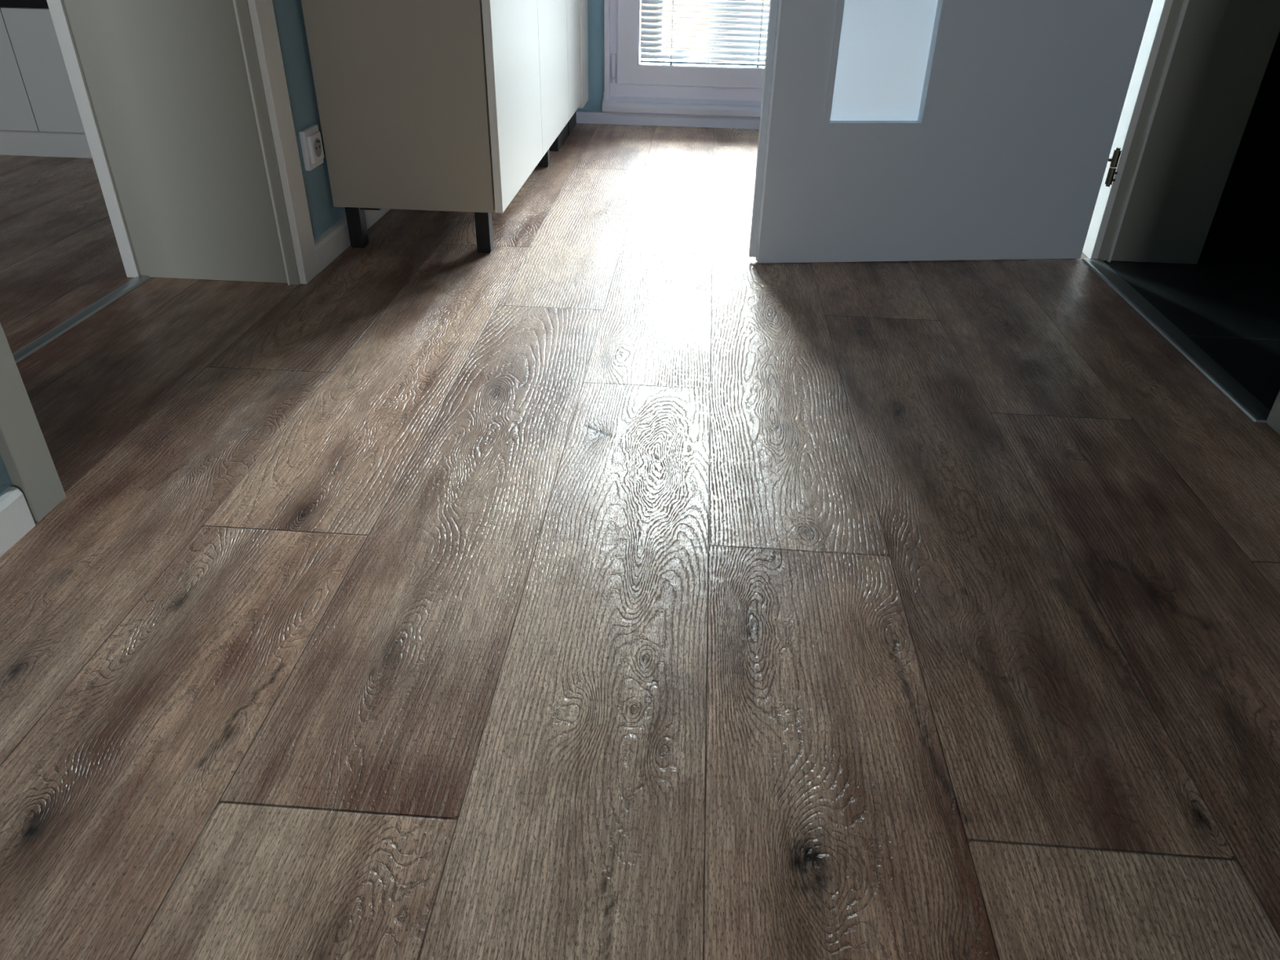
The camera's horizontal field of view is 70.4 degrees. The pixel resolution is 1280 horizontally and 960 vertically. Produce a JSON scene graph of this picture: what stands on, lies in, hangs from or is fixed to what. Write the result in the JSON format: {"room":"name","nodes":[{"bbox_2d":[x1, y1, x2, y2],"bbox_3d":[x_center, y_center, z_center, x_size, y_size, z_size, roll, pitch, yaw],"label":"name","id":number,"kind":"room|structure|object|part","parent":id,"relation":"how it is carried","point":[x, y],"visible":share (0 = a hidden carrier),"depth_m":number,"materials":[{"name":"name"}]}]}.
{"room":"home hallway","nodes":[
{"label":"home hallway","id":0,"kind":"room"},
{"bbox_2d":[0,155,122,330],"bbox_3d":[-2.725,-0.150,1.465,2.964,0.001,4.650,3,32,3],"label":"floor","id":1,"kind":"structure","parent":0,"point":[57,235],"depth_m":2.26,"materials":[{"name":"brown wood"}]},
{"bbox_2d":[0,0,92,158],"bbox_3d":[-2.304,-1.384,3.029,2.190,0.452,0.570,3,32,3],"label":"base cabinet","id":2,"kind":"object","parent":1,"relation":"on","point":[40,116],"visible":0.36,"depth_m":2.78,"materials":[{"name":"white paint"}]},
{"bbox_3d":[-2.124,-1.257,2.773,0.482,0.345,0.018,3,32,3],"label":"door","id":3,"kind":"part","parent":2,"relation":"part of","materials":[{"name":"white paint"}]},
{"bbox_2d":[0,0,346,493],"bbox_3d":[-0.993,-0.866,0.219,0.360,2.600,6.342,3,32,3],"label":"wall","id":4,"kind":"structure","parent":0,"point":[289,16],"depth_m":1.95,"materials":[{"name":"blue paint"}]},
{"bbox_2d":[0,486,35,556],"bbox_3d":[-0.930,0.964,-0.310,0.015,0.060,3.525,3,32,3],"label":"baseboard","id":5,"kind":"structure","parent":4,"relation":"attached to","point":[16,520],"depth_m":1.16,"materials":[{"name":"white paint"}]},
{"bbox_2d":[0,0,319,522],"bbox_3d":[-0.938,-1.096,1.079,0.402,2.080,1.000,3,32,3],"label":"door frame","id":6,"kind":"structure","parent":4,"relation":"attached to","point":[184,106],"depth_m":1.82,"materials":[{"name":"white paint"}]},
{"bbox_3d":[-0.715,-1.329,1.460,0.020,2.080,0.077,3,32,3],"label":"casing","id":7,"kind":"part","parent":6,"relation":"part of","materials":[{"name":"white paint"}]},
{"bbox_2d":[298,124,324,170],"bbox_3d":[-0.717,-0.732,1.998,0.026,0.082,0.083,3,32,3],"label":"wall socket","id":8,"kind":"object","parent":4,"relation":"attached to","point":[310,138],"visible":1,"depth_m":1.98,"materials":[{"name":"white plastic"}]},
{"bbox_2d":[314,208,390,272],"bbox_3d":[-0.666,-0.972,2.797,0.020,0.060,1.817,3,32,3],"label":"baseboard","id":9,"kind":"structure","parent":4,"relation":"attached to","point":[335,240],"depth_m":2.13,"materials":[{"name":"white paint"}]},
{"bbox_2d":[576,0,604,111],"bbox_3d":[0.279,-2.491,2.882,2.453,2.620,0.063,3,32,3],"label":"wall","id":10,"kind":"structure","parent":0,"point":[595,7],"depth_m":3.43,"materials":[{"name":"blue paint"}]},
{"bbox_2d":[604,0,609,100],"bbox_3d":[0.368,-2.329,2.924,0.972,2.095,0.030,3,32,3],"label":"trim","id":11,"kind":"structure","parent":10,"relation":"attached to","point":[606,2],"depth_m":3.40,"materials":[{"name":"white plastic"}]},
{"bbox_2d":[576,111,759,128],"bbox_3d":[0.304,-1.390,3.517,1.838,0.042,0.020,3,32,3],"label":"baseboard","id":12,"kind":"structure","parent":10,"relation":"attached to","point":[582,117],"depth_m":3.52,"materials":[{"name":"white plastic"}]},
{"bbox_2d":[602,92,761,118],"bbox_3d":[0.355,-1.434,3.481,0.998,0.069,0.062,3,32,3],"label":"sill","id":13,"kind":"structure","parent":10,"relation":"attached to","point":[616,104],"depth_m":3.48,"materials":[{"name":"white plastic"}]},
{"bbox_2d":[609,0,764,101],"bbox_3d":[0.368,-2.321,2.932,0.932,2.076,0.141,3,32,3],"label":"door","id":14,"kind":"structure","parent":10,"relation":"in","point":[629,77],"depth_m":3.43,"materials":[{"name":"white plastic"}]},
{"bbox_2d":[640,0,770,67],"bbox_3d":[0.370,-2.331,2.942,0.706,1.821,0.027,3,32,3],"label":"blind","id":15,"kind":"object","parent":10,"relation":"attached to","point":[673,14],"visible":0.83,"depth_m":3.37,"materials":[{"name":"white plastic"}]},
{"bbox_3d":[0.136,-2.338,2.959,0.002,1.786,0.022,9,33,12],"label":"ladder cord","id":16,"kind":"part","parent":15,"relation":"part of","materials":[{"name":"white fabric"}]},
{"bbox_3d":[0.353,-1.569,3.419,0.706,0.006,0.020,3,32,3],"label":"rail","id":17,"kind":"part","parent":15,"relation":"part of","materials":[{"name":"white plastic"}]},
{"bbox_3d":[0.462,-2.320,2.943,0.002,1.786,0.022,9,33,12],"label":"ladder cord","id":18,"kind":"part","parent":15,"relation":"part of","materials":[{"name":"white fabric"}]},
{"bbox_2d":[0,123,1279,959],"bbox_3d":[-0.059,-0.350,1.879,2.290,0.001,3.942,3,32,3],"label":"floor","id":19,"kind":"structure","parent":0,"point":[612,580],"depth_m":1.08,"materials":[{"name":"brown wood"}]},
{"bbox_2d":[12,275,150,363],"bbox_3d":[-1.125,-0.221,1.631,0.032,0.004,0.865,3,32,3],"label":"threshold strip","id":20,"kind":"object","parent":19,"relation":"on","point":[56,331],"visible":0.85,"depth_m":1.78,"materials":[{"name":"silver metal"}]},
{"bbox_2d":[301,0,588,253],"bbox_3d":[-0.446,-1.345,2.618,0.418,0.890,1.636,3,32,3],"label":"base cabinet","id":21,"kind":"object","parent":19,"relation":"on","point":[446,105],"visible":1,"depth_m":2.03,"materials":[{"name":"grey laminate"}]},
{"bbox_3d":[-0.681,-0.615,2.183,0.033,0.104,0.036,3,32,3],"label":"leg","id":22,"kind":"part","parent":21,"relation":"part of","materials":[{"name":"black plastic"}]},
{"bbox_3d":[-0.372,-0.598,2.168,0.033,0.104,0.036,3,32,3],"label":"leg","id":23,"kind":"part","parent":21,"relation":"part of","materials":[{"name":"black plastic"}]},
{"bbox_3d":[-0.300,-1.092,2.150,0.018,0.756,0.573,3,32,3],"label":"door","id":24,"kind":"part","parent":21,"relation":"part of","materials":[{"name":"white laminate"}]},
{"bbox_3d":[-0.310,-1.060,2.909,0.033,0.104,0.036,3,32,3],"label":"leg","id":25,"kind":"part","parent":21,"relation":"part of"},
{"bbox_3d":[-0.260,-1.388,2.624,0.018,0.756,0.541,3,32,3],"label":"door","id":26,"kind":"part","parent":21,"relation":"part of","materials":[{"name":"white laminate"}]},
{"bbox_3d":[-0.275,-1.319,3.324,0.033,0.104,0.036,3,32,3],"label":"leg","id":27,"kind":"part","parent":21,"relation":"part of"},
{"bbox_3d":[-0.229,-1.616,2.991,0.018,0.756,0.320,3,32,3],"label":"door","id":28,"kind":"part","parent":21,"relation":"part of","materials":[{"name":"white laminate"}]},
{"bbox_3d":[-0.399,-1.754,3.219,0.406,0.772,0.181,3,32,3],"label":"filler panel","id":29,"kind":"part","parent":21,"relation":"part of","materials":[{"name":"white laminate"}]},
{"bbox_2d":[1082,257,1270,422],"bbox_3d":[1.080,-0.317,1.867,0.052,0.008,0.842,3,32,3],"label":"threshold strip","id":30,"kind":"object","parent":19,"relation":"on","point":[1247,402],"visible":1,"depth_m":1.77,"materials":[{"name":"silver metal"}]},
{"bbox_2d":[1102,183,1279,410],"bbox_3d":[2.247,-0.186,1.703,2.310,0.004,3.000,3,32,3],"label":"floor","id":31,"kind":"structure","parent":0,"point":[1227,303],"depth_m":2.07,"materials":[{"name":"tile"}]},
{"bbox_2d":[1226,31,1279,185],"bbox_3d":[2.412,-1.270,0.984,2.125,2.600,3.150,3,32,3],"label":"wall","id":32,"kind":"structure","parent":0,"point":[1256,161],"depth_m":2.83,"materials":[{"name":"tile"}]},
{"bbox_3d":[0.316,-4.326,1.649,32.000,19.000,0.400,3,32,3],"label":"wall","id":33,"kind":"structure","parent":0,"visible":0},
{"bbox_2d":[640,49,765,63],"bbox_3d":[0.568,-1.822,4.313,5.500,0.180,1.694,3,32,3],"label":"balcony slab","id":34,"kind":"object","parent":33,"relation":"attached to","point":[640,50],"depth_m":4.70,"materials":[{"name":"concrete"}]},
{"bbox_2d":[706,0,744,62],"bbox_3d":[0.498,-2.270,3.688,0.449,1.240,0.030,3,32,3],"label":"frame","id":35,"kind":"object","parent":34,"relation":"on","point":[727,0],"visible":0.02,"depth_m":3.89,"materials":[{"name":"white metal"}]},
{"bbox_3d":[0.468,-2.271,3.690,0.389,1.240,0.030,3,32,3],"label":"leg","id":36,"kind":"part","parent":35,"relation":"part of","materials":[{"name":"metal"}]},
{"bbox_3d":[1.149,-0.751,0.110,0.250,2.600,6.342,3,32,3],"label":"wall","id":37,"kind":"structure","parent":0,"visible":0},
{"bbox_2d":[748,0,1153,262],"bbox_3d":[0.705,-1.369,1.651,0.846,1.992,0.094,-2,32,-5],"label":"door","id":38,"kind":"structure","parent":37,"relation":"in","point":[890,130],"depth_m":2.02,"materials":[{"name":"white wood"}]},
{"bbox_3d":[0.531,-1.422,1.635,0.217,1.470,0.004,-2,32,-5],"label":"glass pane","id":39,"kind":"part","parent":38,"relation":"part of","materials":[{"name":"white"}]},
{"bbox_2d":[1082,0,1279,435],"bbox_3d":[1.220,-1.196,1.306,0.257,2.090,0.988,3,32,3],"label":"door frame","id":40,"kind":"structure","parent":37,"relation":"attached to","point":[1201,65],"depth_m":2.05,"materials":[{"name":"white paint"}]},
{"bbox_3d":[1.136,-1.444,1.700,0.019,2.090,0.072,3,32,3],"label":"casing","id":41,"kind":"part","parent":40,"relation":"part of","materials":[{"name":"white paint"}]},
{"label":"outside","id":42,"kind":"structure","parent":0,"visible":0},
{"bbox_3d":[0.608,0.291,12.296,80.000,0.100,9.400,3,32,3],"label":"ground","id":43,"kind":"structure","parent":42,"visible":0},
{"bbox_2d":[640,0,769,51],"bbox_3d":[1.169,-7.016,15.611,28.400,8.800,4.400,3,32,3],"label":"apartment building","id":44,"kind":"structure","parent":43,"relation":"on","point":[641,0],"depth_m":13.44,"materials":[{"name":"concrete"}]}
]}

